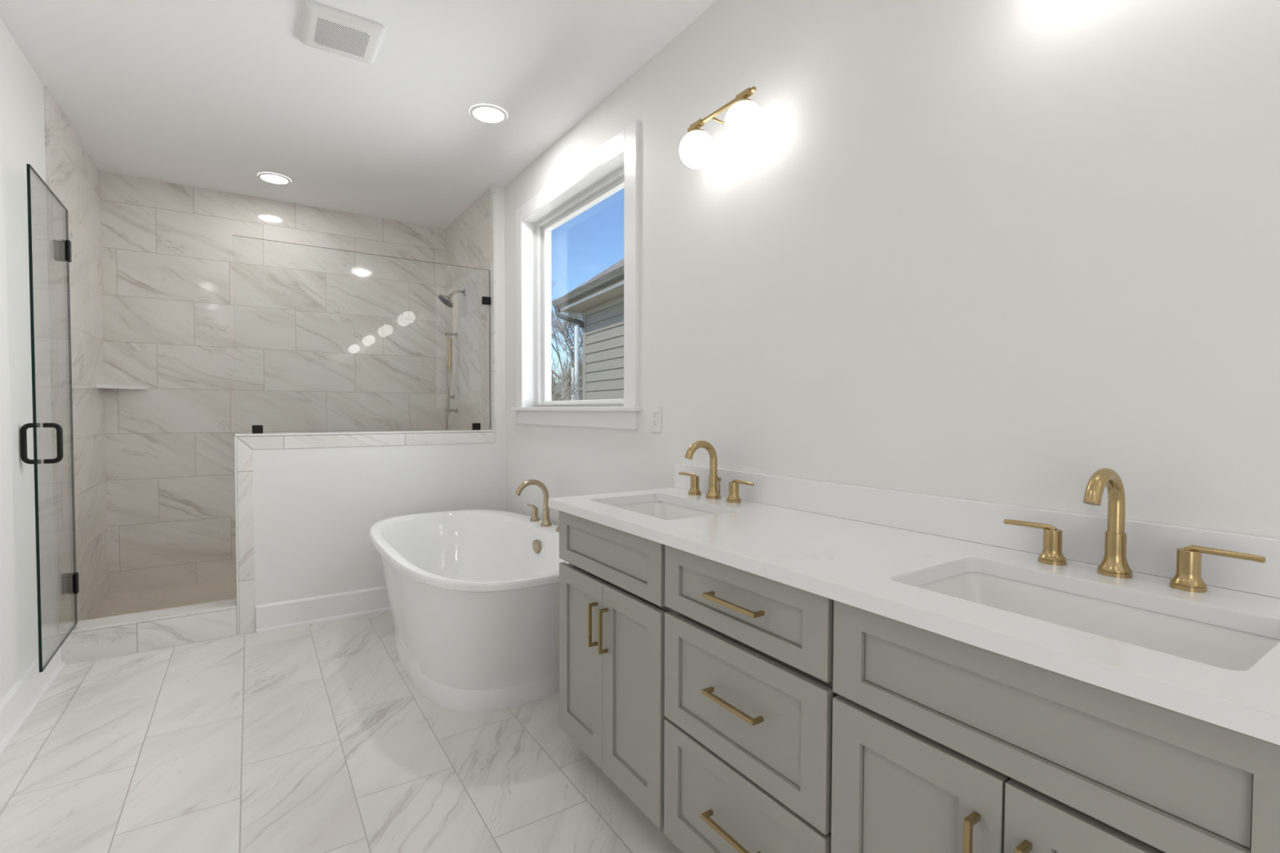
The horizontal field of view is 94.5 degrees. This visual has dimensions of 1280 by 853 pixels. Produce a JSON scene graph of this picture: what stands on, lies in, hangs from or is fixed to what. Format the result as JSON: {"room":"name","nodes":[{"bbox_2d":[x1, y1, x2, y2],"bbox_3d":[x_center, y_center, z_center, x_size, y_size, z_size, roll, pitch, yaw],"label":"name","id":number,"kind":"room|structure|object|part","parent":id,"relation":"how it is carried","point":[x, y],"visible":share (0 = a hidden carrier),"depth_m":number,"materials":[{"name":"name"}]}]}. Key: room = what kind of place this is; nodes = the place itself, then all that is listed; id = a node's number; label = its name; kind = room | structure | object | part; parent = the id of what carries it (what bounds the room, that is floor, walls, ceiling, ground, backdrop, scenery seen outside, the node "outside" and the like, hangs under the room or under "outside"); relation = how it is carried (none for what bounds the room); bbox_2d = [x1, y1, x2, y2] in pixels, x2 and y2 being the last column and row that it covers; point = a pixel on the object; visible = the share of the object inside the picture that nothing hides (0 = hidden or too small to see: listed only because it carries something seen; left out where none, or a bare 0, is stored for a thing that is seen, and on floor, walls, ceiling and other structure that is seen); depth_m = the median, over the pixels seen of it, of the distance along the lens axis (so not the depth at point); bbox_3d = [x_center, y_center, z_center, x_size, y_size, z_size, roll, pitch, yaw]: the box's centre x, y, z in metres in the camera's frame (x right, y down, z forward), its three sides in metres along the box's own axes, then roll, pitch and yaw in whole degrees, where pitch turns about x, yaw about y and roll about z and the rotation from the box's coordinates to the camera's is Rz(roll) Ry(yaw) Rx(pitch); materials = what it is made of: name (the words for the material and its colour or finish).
{"room":"bathroom","nodes":[
{"label":"bathroom","id":0,"kind":"room"},
{"bbox_2d":[0,17,108,701],"bbox_3d":[-1.276,-0.115,0.378,0.129,2.870,8.241,-1,2,-33],"label":"wall","id":1,"kind":"structure","parent":0,"point":[22,131],"depth_m":2.79,"materials":[{"name":"white paint"}]},
{"bbox_2d":[0,635,65,755],"bbox_3d":[-1.521,1.151,0.908,0.030,0.150,4.753,-1,2,-33],"label":"baseboard","id":2,"kind":"structure","parent":1,"relation":"attached to","point":[21,700],"depth_m":2.44,"materials":[{"name":"white paint"}]},
{"bbox_2d":[20,163,79,672],"bbox_3d":[-2.656,-0.031,2.689,0.129,2.065,0.694,-1,2,-35],"label":"shower door","id":3,"kind":"structure","parent":1,"relation":"attached to","point":[70,581],"depth_m":2.50,"materials":[{"name":"clear glass"}]},
{"bbox_3d":[-2.548,0.072,2.473,0.059,0.173,0.020,-1,2,-35],"label":"handle","id":4,"kind":"part","parent":3,"relation":"part of","materials":[{"name":"black metal"}]},
{"bbox_3d":[-2.490,0.071,2.513,0.059,0.173,0.020,-1,2,-35],"label":"handle","id":5,"kind":"part","parent":3,"relation":"part of","materials":[{"name":"black metal"}]},
{"bbox_2d":[59,598,236,635],"bbox_3d":[-2.579,1.005,3.151,0.715,0.013,0.161,-1,2,-33],"label":"trim","id":6,"kind":"structure","parent":1,"relation":"attached to","point":[162,614],"depth_m":3.12,"materials":[{"name":"tile"}]},
{"bbox_2d":[59,608,237,664],"bbox_3d":[-2.578,1.087,3.152,0.715,0.150,0.154,-1,2,-33],"label":"shower curb","id":7,"kind":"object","parent":1,"relation":"attached to","point":[90,645],"depth_m":3.07,"materials":[{"name":"tile"}]},
{"bbox_2d":[89,577,236,619],"bbox_3d":[-2.281,1.161,4.036,2.202,0.116,1.091,-1,2,-33],"label":"floor","id":8,"kind":"structure","parent":0,"point":[147,600],"depth_m":3.82,"materials":[{"name":"tile"}]},
{"bbox_2d":[99,170,446,594],"bbox_3d":[-2.628,-0.230,4.492,2.400,2.870,0.120,-1,2,-33],"label":"wall","id":9,"kind":"structure","parent":0,"point":[319,339],"depth_m":4.21,"materials":[{"name":"tile"}]},
{"bbox_2d":[96,384,148,389],"bbox_3d":[-3.330,-0.254,3.815,0.224,0.022,0.236,-1,2,-33],"label":"corner shelf","id":10,"kind":"object","parent":9,"relation":"attached to","point":[100,386],"visible":1,"depth_m":3.81,"materials":[{"name":"stone"}]},
{"bbox_2d":[0,610,682,852],"bbox_3d":[0.013,1.278,0.627,2.280,0.080,6.970,-1,2,-33],"label":"floor","id":11,"kind":"structure","parent":0,"point":[313,738],"depth_m":2.09,"materials":[{"name":"tile"}]},
{"bbox_2d":[368,509,568,712],"bbox_3d":[-0.826,0.865,3.033,0.932,0.610,1.736,-1,2,-33],"label":"bathtub","id":12,"kind":"object","parent":11,"relation":"on","point":[473,594],"visible":0.8,"depth_m":2.50,"materials":[{"name":"white ceramic"}]},
{"bbox_2d":[515,479,559,532],"bbox_3d":[-0.584,0.423,3.257,0.219,0.265,0.564,-1,2,-33],"label":"tub faucet","id":13,"kind":"object","parent":12,"relation":"on","point":[546,522],"visible":0.81,"depth_m":3.28,"materials":[{"name":"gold metal"}]},
{"bbox_3d":[-0.640,0.469,3.491,0.014,0.019,0.115,-1,2,-33],"label":"lever","id":14,"kind":"part","parent":13,"relation":"part of","materials":[{"name":"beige metal"}]},
{"bbox_3d":[-0.613,0.511,3.451,0.056,0.078,0.056,-1,2,-33],"label":"handle","id":15,"kind":"part","parent":13,"relation":"part of","materials":[{"name":"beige metal"}]},
{"bbox_3d":[-0.420,0.519,3.158,0.056,0.078,0.056,-1,2,-33],"label":"handle","id":16,"kind":"part","parent":13,"relation":"part of","materials":[{"name":"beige metal"}]},
{"bbox_2d":[559,510,674,832],"bbox_3d":[0.105,0.748,2.002,0.593,0.906,0.638,-1,2,-33],"label":"base cabinet","id":17,"kind":"object","parent":11,"relation":"on","point":[612,608],"visible":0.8,"depth_m":1.80,"materials":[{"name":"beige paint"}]},
{"bbox_3d":[-0.196,0.788,1.997,0.020,0.594,0.312,-1,2,-33],"label":"door","id":18,"kind":"part","parent":17,"relation":"part of","materials":[{"name":"beige paint"}]},
{"bbox_3d":[-0.150,0.628,1.876,0.032,0.137,0.010,-1,2,-33],"label":"pull handle","id":19,"kind":"part","parent":17,"relation":"part of","materials":[{"name":"gold metal"}]},
{"bbox_3d":[-0.114,0.629,1.821,0.032,0.137,0.010,-1,2,-33],"label":"pull handle","id":20,"kind":"part","parent":17,"relation":"part of","materials":[{"name":"gold metal"}]},
{"bbox_3d":[-0.084,0.697,1.876,0.036,0.798,0.638,-1,2,-33],"label":"frame","id":21,"kind":"part","parent":17,"relation":"part of","materials":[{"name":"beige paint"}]},
{"bbox_3d":[-0.024,0.795,1.735,0.020,0.594,0.312,-1,2,-33],"label":"door","id":22,"kind":"part","parent":17,"relation":"part of","materials":[{"name":"beige paint"}]},
{"bbox_2d":[547,487,1279,745],"bbox_3d":[0.428,0.293,1.513,0.586,0.030,1.870,-1,2,-33],"label":"countertop","id":23,"kind":"structure","parent":17,"relation":"on","point":[874,568],"depth_m":1.08,"materials":[{"name":"white stone"}]},
{"bbox_2d":[612,501,717,519],"bbox_3d":[0.077,0.370,1.996,0.353,0.151,0.518,-1,2,-33],"label":"sink","id":24,"kind":"object","parent":23,"relation":"in","point":[659,509],"visible":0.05,"depth_m":2.21,"materials":[{"name":"white ceramic"}]},
{"bbox_2d":[678,440,754,502],"bbox_3d":[0.226,0.155,2.117,0.160,0.211,0.407,-1,2,-33],"label":"sink faucet","id":25,"kind":"object","parent":23,"relation":"on","point":[713,493],"visible":1,"depth_m":2.13,"materials":[{"name":"gold metal"}]},
{"bbox_3d":[0.183,0.185,2.272,0.012,0.017,0.102,-1,2,-33],"label":"lever","id":26,"kind":"part","parent":25,"relation":"part of","materials":[{"name":"gold metal"}]},
{"bbox_3d":[0.207,0.222,2.236,0.050,0.070,0.050,-1,2,-33],"label":"handle","id":27,"kind":"part","parent":25,"relation":"part of","materials":[{"name":"gold metal"}]},
{"bbox_3d":[0.224,0.155,2.116,0.156,0.211,0.054,-1,2,-33],"label":"spout","id":28,"kind":"part","parent":25,"relation":"part of","materials":[{"name":"gold metal"}]},
{"bbox_3d":[0.326,0.228,2.056,0.050,0.070,0.050,-1,2,-33],"label":"handle","id":29,"kind":"part","parent":25,"relation":"part of","materials":[{"name":"gold metal"}]},
{"bbox_3d":[0.350,0.193,2.018,0.012,0.017,0.102,-1,2,-33],"label":"lever","id":30,"kind":"part","parent":25,"relation":"part of","materials":[{"name":"gold metal"}]},
{"bbox_2d":[915,571,1279,671],"bbox_3d":[0.728,0.399,1.008,0.353,0.151,0.526,-1,2,-33],"label":"sink","id":31,"kind":"object","parent":23,"relation":"in","point":[1220,646],"visible":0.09,"depth_m":1.07,"materials":[{"name":"white ceramic"}]},
{"bbox_2d":[1003,467,1266,592],"bbox_3d":[0.886,0.184,1.125,0.160,0.211,0.407,-1,2,-33],"label":"sink faucet","id":32,"kind":"object","parent":23,"relation":"on","point":[1188,577],"visible":1,"depth_m":1.13,"materials":[{"name":"gold metal"}]},
{"bbox_3d":[0.843,0.214,1.280,0.012,0.017,0.102,-1,2,-33],"label":"lever","id":33,"kind":"part","parent":32,"relation":"part of","materials":[{"name":"gold metal"}]},
{"bbox_3d":[0.867,0.251,1.244,0.050,0.070,0.050,-1,2,-33],"label":"handle","id":34,"kind":"part","parent":32,"relation":"part of","materials":[{"name":"gold metal"}]},
{"bbox_3d":[0.884,0.184,1.124,0.156,0.211,0.054,-1,2,-33],"label":"spout","id":35,"kind":"part","parent":32,"relation":"part of","materials":[{"name":"gold metal"}]},
{"bbox_3d":[0.986,0.256,1.063,0.050,0.070,0.050,-1,2,-33],"label":"handle","id":36,"kind":"part","parent":32,"relation":"part of","materials":[{"name":"gold metal"}]},
{"bbox_3d":[1.010,0.221,1.026,0.012,0.017,0.102,-1,2,-33],"label":"lever","id":37,"kind":"part","parent":32,"relation":"part of","materials":[{"name":"gold metal"}]},
{"bbox_2d":[663,545,843,852],"bbox_3d":[0.431,0.762,1.507,0.593,0.906,0.548,-1,2,-33],"label":"base cabinet","id":38,"kind":"object","parent":11,"relation":"on","point":[748,657],"visible":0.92,"depth_m":1.33,"materials":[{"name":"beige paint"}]},
{"bbox_3d":[0.205,0.928,1.344,0.032,0.010,0.172,-1,2,-33],"label":"pull handle","id":39,"kind":"part","parent":38,"relation":"part of","materials":[{"name":"gold metal"}]},
{"bbox_3d":[0.206,0.629,1.336,0.032,0.010,0.172,-1,2,-33],"label":"pull handle","id":40,"kind":"part","parent":38,"relation":"part of","materials":[{"name":"gold metal"}]},
{"bbox_3d":[0.206,0.398,1.330,0.032,0.010,0.172,-1,2,-33],"label":"pull handle","id":41,"kind":"part","parent":38,"relation":"part of","materials":[{"name":"gold metal"}]},
{"bbox_3d":[0.218,0.947,1.372,0.020,0.312,0.531,-1,2,-33],"label":"drawer","id":42,"kind":"part","parent":38,"relation":"part of","materials":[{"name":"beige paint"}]},
{"bbox_3d":[0.219,0.642,1.363,0.020,0.280,0.531,-1,2,-33],"label":"drawer","id":43,"kind":"part","parent":38,"relation":"part of","materials":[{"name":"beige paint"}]},
{"bbox_3d":[0.220,0.402,1.357,0.020,0.164,0.531,-1,2,-33],"label":"drawer","id":44,"kind":"part","parent":38,"relation":"part of","materials":[{"name":"beige paint"}]},
{"bbox_3d":[0.242,0.711,1.381,0.036,0.798,0.548,-1,2,-33],"label":"frame","id":45,"kind":"part","parent":38,"relation":"part of","materials":[{"name":"beige paint"}]},
{"bbox_2d":[831,600,1279,852],"bbox_3d":[0.756,0.776,1.014,0.593,0.906,0.634,-1,2,-33],"label":"base cabinet","id":46,"kind":"object","parent":11,"relation":"on","point":[940,744],"visible":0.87,"depth_m":0.86,"materials":[{"name":"beige paint"}]},
{"bbox_3d":[0.455,0.816,1.009,0.020,0.596,0.303,-1,2,-33],"label":"door","id":47,"kind":"part","parent":46,"relation":"part of","materials":[{"name":"beige paint"}]},
{"bbox_3d":[0.499,0.655,0.892,0.032,0.137,0.010,-1,2,-33],"label":"pull handle","id":48,"kind":"part","parent":46,"relation":"part of","materials":[{"name":"gold metal"}]},
{"bbox_3d":[0.538,0.657,0.833,0.032,0.137,0.010,-1,2,-33],"label":"pull handle","id":49,"kind":"part","parent":46,"relation":"part of","materials":[{"name":"gold metal"}]},
{"bbox_3d":[0.628,0.823,0.747,0.020,0.596,0.316,-1,2,-33],"label":"door","id":50,"kind":"part","parent":46,"relation":"part of","materials":[{"name":"beige paint"}]},
{"bbox_2d":[0,0,717,228],"bbox_3d":[-0.273,-1.617,1.086,2.580,0.100,8.391,-1,2,-33],"label":"ceiling","id":51,"kind":"structure","parent":0,"point":[215,95],"depth_m":2.81,"materials":[{"name":"white paint"}]},
{"bbox_2d":[257,172,290,184],"bbox_3d":[-2.428,-1.645,3.929,0.188,0.008,0.188,-1,2,-33],"label":"recessed light","id":52,"kind":"object","parent":51,"relation":"in","point":[273,178],"visible":1,"depth_m":3.91,"materials":[{"name":"white plastic"}]},
{"bbox_2d":[260,174,288,183],"bbox_3d":[-2.428,-1.642,3.929,0.154,0.002,0.154,-1,2,-33],"label":"diffuser","id":53,"kind":"object","parent":52,"relation":"attached to","point":[274,179],"depth_m":3.93,"materials":[{"name":"white plastic"}]},
{"bbox_2d":[299,0,385,63],"bbox_3d":[-1.216,-1.594,2.413,0.284,0.022,0.300,-1,2,-33],"label":"exhaust fan","id":54,"kind":"object","parent":51,"relation":"attached to","point":[323,27],"visible":1,"depth_m":2.38,"materials":[{"name":"white plastic"}]},
{"bbox_2d":[470,104,506,123],"bbox_3d":[-0.784,-1.617,3.067,0.188,0.008,0.188,-1,2,-33],"label":"recessed light","id":55,"kind":"object","parent":51,"relation":"in","point":[488,113],"visible":1,"depth_m":3.05,"materials":[{"name":"white plastic"}]},
{"bbox_2d":[473,107,503,122],"bbox_3d":[-0.784,-1.614,3.067,0.154,0.002,0.154,-1,2,-33],"label":"diffuser","id":56,"kind":"object","parent":55,"relation":"attached to","point":[482,114],"depth_m":3.06,"materials":[{"name":"white plastic"}]},
{"bbox_2d":[252,442,496,633],"bbox_3d":[-1.593,0.633,3.758,1.439,1.030,0.155,-1,2,-33],"label":"wall","id":57,"kind":"structure","parent":0,"point":[315,509],"depth_m":3.55,"materials":[{"name":"white paint"}]},
{"bbox_2d":[234,435,239,635],"bbox_3d":[-2.273,0.606,3.338,0.009,1.104,0.156,-1,2,-33],"label":"trim","id":58,"kind":"structure","parent":57,"relation":"attached to","point":[235,437],"depth_m":3.27,"materials":[{"name":"tile"}]},
{"bbox_2d":[236,436,255,635],"bbox_3d":[-2.235,0.607,3.358,0.074,1.101,0.144,-1,2,-33],"label":"trim","id":59,"kind":"structure","parent":57,"relation":"attached to","point":[244,452],"depth_m":3.30,"materials":[{"name":"tile"}]},
{"bbox_2d":[235,429,494,436],"bbox_3d":[-1.656,0.038,3.728,1.476,0.012,0.156,-1,2,-33],"label":"trim","id":60,"kind":"structure","parent":57,"relation":"attached to","point":[466,430],"depth_m":3.61,"materials":[{"name":"tile"}]},
{"bbox_2d":[232,235,490,433],"bbox_3d":[-1.654,-0.521,3.711,1.469,1.104,0.026,-1,2,-33],"label":"glass panel","id":61,"kind":"object","parent":60,"relation":"on","point":[485,300],"visible":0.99,"depth_m":4.04,"materials":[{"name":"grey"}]},
{"bbox_2d":[237,431,494,449],"bbox_3d":[-1.650,0.082,3.728,1.468,0.073,0.144,-1,2,-33],"label":"half wall cap","id":62,"kind":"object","parent":57,"relation":"on","point":[255,442],"depth_m":3.62,"materials":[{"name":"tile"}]},
{"bbox_2d":[444,185,505,511],"bbox_3d":[-1.298,-0.228,4.584,0.078,2.870,1.191,-1,2,-33],"label":"wall","id":63,"kind":"structure","parent":0,"point":[468,237],"depth_m":4.35,"materials":[{"name":"tile"}]},
{"bbox_2d":[444,331,457,430],"bbox_3d":[-1.534,-0.279,4.781,0.099,0.971,0.180,-1,2,-33],"label":"shower","id":64,"kind":"object","parent":63,"relation":"attached to","point":[448,334],"visible":0.79,"depth_m":4.71,"materials":[{"name":"silver metal"}]},
{"bbox_2d":[438,288,466,307],"bbox_3d":[-1.442,-0.989,4.532,0.201,0.157,0.132,-1,2,-33],"label":"shower fixture","id":65,"kind":"object","parent":63,"relation":"attached to","point":[446,300],"visible":1,"depth_m":4.51,"materials":[{"name":"silver metal"}]},
{"bbox_3d":[-1.405,-1.027,4.556,0.106,0.050,0.019,-1,2,-33],"label":"arm","id":66,"kind":"part","parent":65,"relation":"part of","materials":[{"name":"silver metal"}]},
{"bbox_2d":[490,184,496,430],"bbox_3d":[-1.010,-0.812,4.074,0.014,1.671,0.058,-1,2,-33],"label":"trim","id":67,"kind":"structure","parent":63,"relation":"attached to","point":[493,187],"depth_m":4.06,"materials":[{"name":"tile"}]},
{"bbox_2d":[504,0,1279,538],"bbox_3d":[0.717,-0.146,1.763,0.180,2.870,8.361,-1,2,-33],"label":"wall","id":68,"kind":"structure","parent":0,"point":[1013,252],"depth_m":1.48,"materials":[{"name":"white paint"}]},
{"bbox_2d":[510,120,642,429],"bbox_3d":[-0.346,-0.699,3.319,0.228,1.390,1.499,-1,2,-33],"label":"window","id":69,"kind":"structure","parent":68,"relation":"in","point":[614,166],"depth_m":3.34,"materials":[{"name":"white paint"}]},
{"bbox_3d":[-0.778,-0.766,3.839,0.020,1.285,0.092,-1,2,-33],"label":"casing","id":70,"kind":"part","parent":69,"relation":"part of","materials":[{"name":"white paint"}]},
{"bbox_3d":[-0.406,-1.347,3.261,0.020,0.092,1.255,-1,2,-33],"label":"casing","id":71,"kind":"part","parent":69,"relation":"part of","materials":[{"name":"white paint"}]},
{"bbox_3d":[-0.347,-0.098,3.336,0.228,0.022,1.499,-1,2,-33],"label":"sill","id":72,"kind":"part","parent":69,"relation":"part of","materials":[{"name":"white paint"}]},
{"bbox_3d":[-0.294,-0.704,3.357,0.090,1.189,1.241,-1,2,-33],"label":"frame","id":73,"kind":"part","parent":69,"relation":"part of","materials":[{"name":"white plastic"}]},
{"bbox_3d":[-0.281,-0.703,3.365,0.050,1.151,1.201,-1,2,-33],"label":"sash","id":74,"kind":"part","parent":69,"relation":"part of","materials":[{"name":"white plastic"}]},
{"bbox_3d":[-0.037,-0.734,2.715,0.020,1.285,0.092,-1,2,-33],"label":"casing","id":75,"kind":"part","parent":69,"relation":"part of","materials":[{"name":"white paint"}]},
{"bbox_2d":[650,405,661,432],"bbox_3d":[0.069,-0.033,2.578,0.009,0.116,0.072,-1,2,-33],"label":"wall outlet","id":76,"kind":"object","parent":68,"relation":"attached to","point":[655,411],"visible":1,"depth_m":2.57,"materials":[{"name":"white plastic"}]},
{"bbox_2d":[653,411,657,426],"bbox_3d":[0.066,-0.033,2.577,0.004,0.067,0.033,-1,2,-33],"label":"receptacle","id":77,"kind":"object","parent":76,"relation":"attached to","point":[655,413],"depth_m":2.57,"materials":[{"name":"grey plastic"}]},
{"bbox_2d":[679,86,764,168],"bbox_3d":[0.296,-1.017,2.051,0.184,0.167,0.372,-1,2,-33],"label":"vanity light","id":78,"kind":"object","parent":68,"relation":"attached to","point":[744,122],"visible":1,"depth_m":1.94,"materials":[{"name":"white glass"}]},
{"bbox_3d":[0.205,-1.000,2.138,0.127,0.127,0.127,-1,2,-33],"label":"lamp shade","id":79,"kind":"part","parent":78,"relation":"part of","materials":[{"name":"white glass"}]},
{"bbox_3d":[0.319,-1.071,2.064,0.108,0.037,0.108,-1,2,-33],"label":"arm","id":80,"kind":"part","parent":78,"relation":"part of","materials":[{"name":"gold metal"}]},
{"bbox_3d":[0.340,-0.994,1.933,0.127,0.127,0.127,-1,2,-33],"label":"lamp shade","id":81,"kind":"part","parent":78,"relation":"part of","materials":[{"name":"white glass"}]},
{"bbox_2d":[674,462,1279,598],"bbox_3d":[0.665,0.224,1.667,0.020,0.100,1.870,-1,2,-33],"label":"backsplash","id":82,"kind":"structure","parent":68,"relation":"attached to","point":[1151,547],"depth_m":1.36,"materials":[{"name":"white stone"}]},
{"label":"outside","id":83,"kind":"structure","parent":0,"visible":0},
{"bbox_3d":[17.708,1.755,29.695,57.800,0.100,90.000,-1,2,-33],"label":"ground","id":84,"kind":"structure","parent":83,"visible":0},
{"bbox_2d":[551,310,566,334],"bbox_3d":[-6.336,-1.954,24.491,5.736,7.515,5.046,-1,2,-28],"label":"bare tree","id":85,"kind":"object","parent":84,"relation":"on","point":[562,327],"visible":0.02,"depth_m":24.11,"materials":[{"name":"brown plant"}]},
{"bbox_2d":[551,280,582,399],"bbox_3d":[-4.182,-3.163,29.559,8.933,9.634,6.253,-1,2,-33],"label":"bare tree","id":86,"kind":"object","parent":84,"relation":"on","point":[576,316],"visible":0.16,"depth_m":29.89,"materials":[{"name":"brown plant"}]},
{"bbox_2d":[551,337,582,400],"bbox_3d":[-4.704,-2.574,39.824,15.892,7.908,5.902,0,2,-6],"label":"thicket","id":87,"kind":"object","parent":84,"relation":"on","point":[566,368],"visible":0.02,"depth_m":39.00,"materials":[{"name":"grey plant"}]},
{"bbox_2d":[551,370,582,400],"bbox_3d":[-2.397,-0.126,17.978,3.847,4.209,2.955,1,2,18],"label":"bare tree","id":88,"kind":"object","parent":84,"relation":"on","point":[571,384],"visible":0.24,"depth_m":17.78,"materials":[{"name":"grey plant"}]},
{"bbox_2d":[570,325,582,399],"bbox_3d":[-2.136,-0.744,20.078,0.440,5.300,0.167,-1,2,-33],"label":"downspout","id":89,"kind":"object","parent":84,"relation":"on","point":[576,347],"visible":0.42,"depth_m":19.96,"materials":[{"name":"white paint"}]},
{"bbox_2d":[551,257,624,399],"bbox_3d":[3.487,-1.130,7.992,6.610,6.756,9.340,-1,2,-27],"label":"neighbor house","id":90,"kind":"structure","parent":84,"relation":"on","point":[600,299],"depth_m":9.69,"materials":[{"name":"paint"}]}
]}

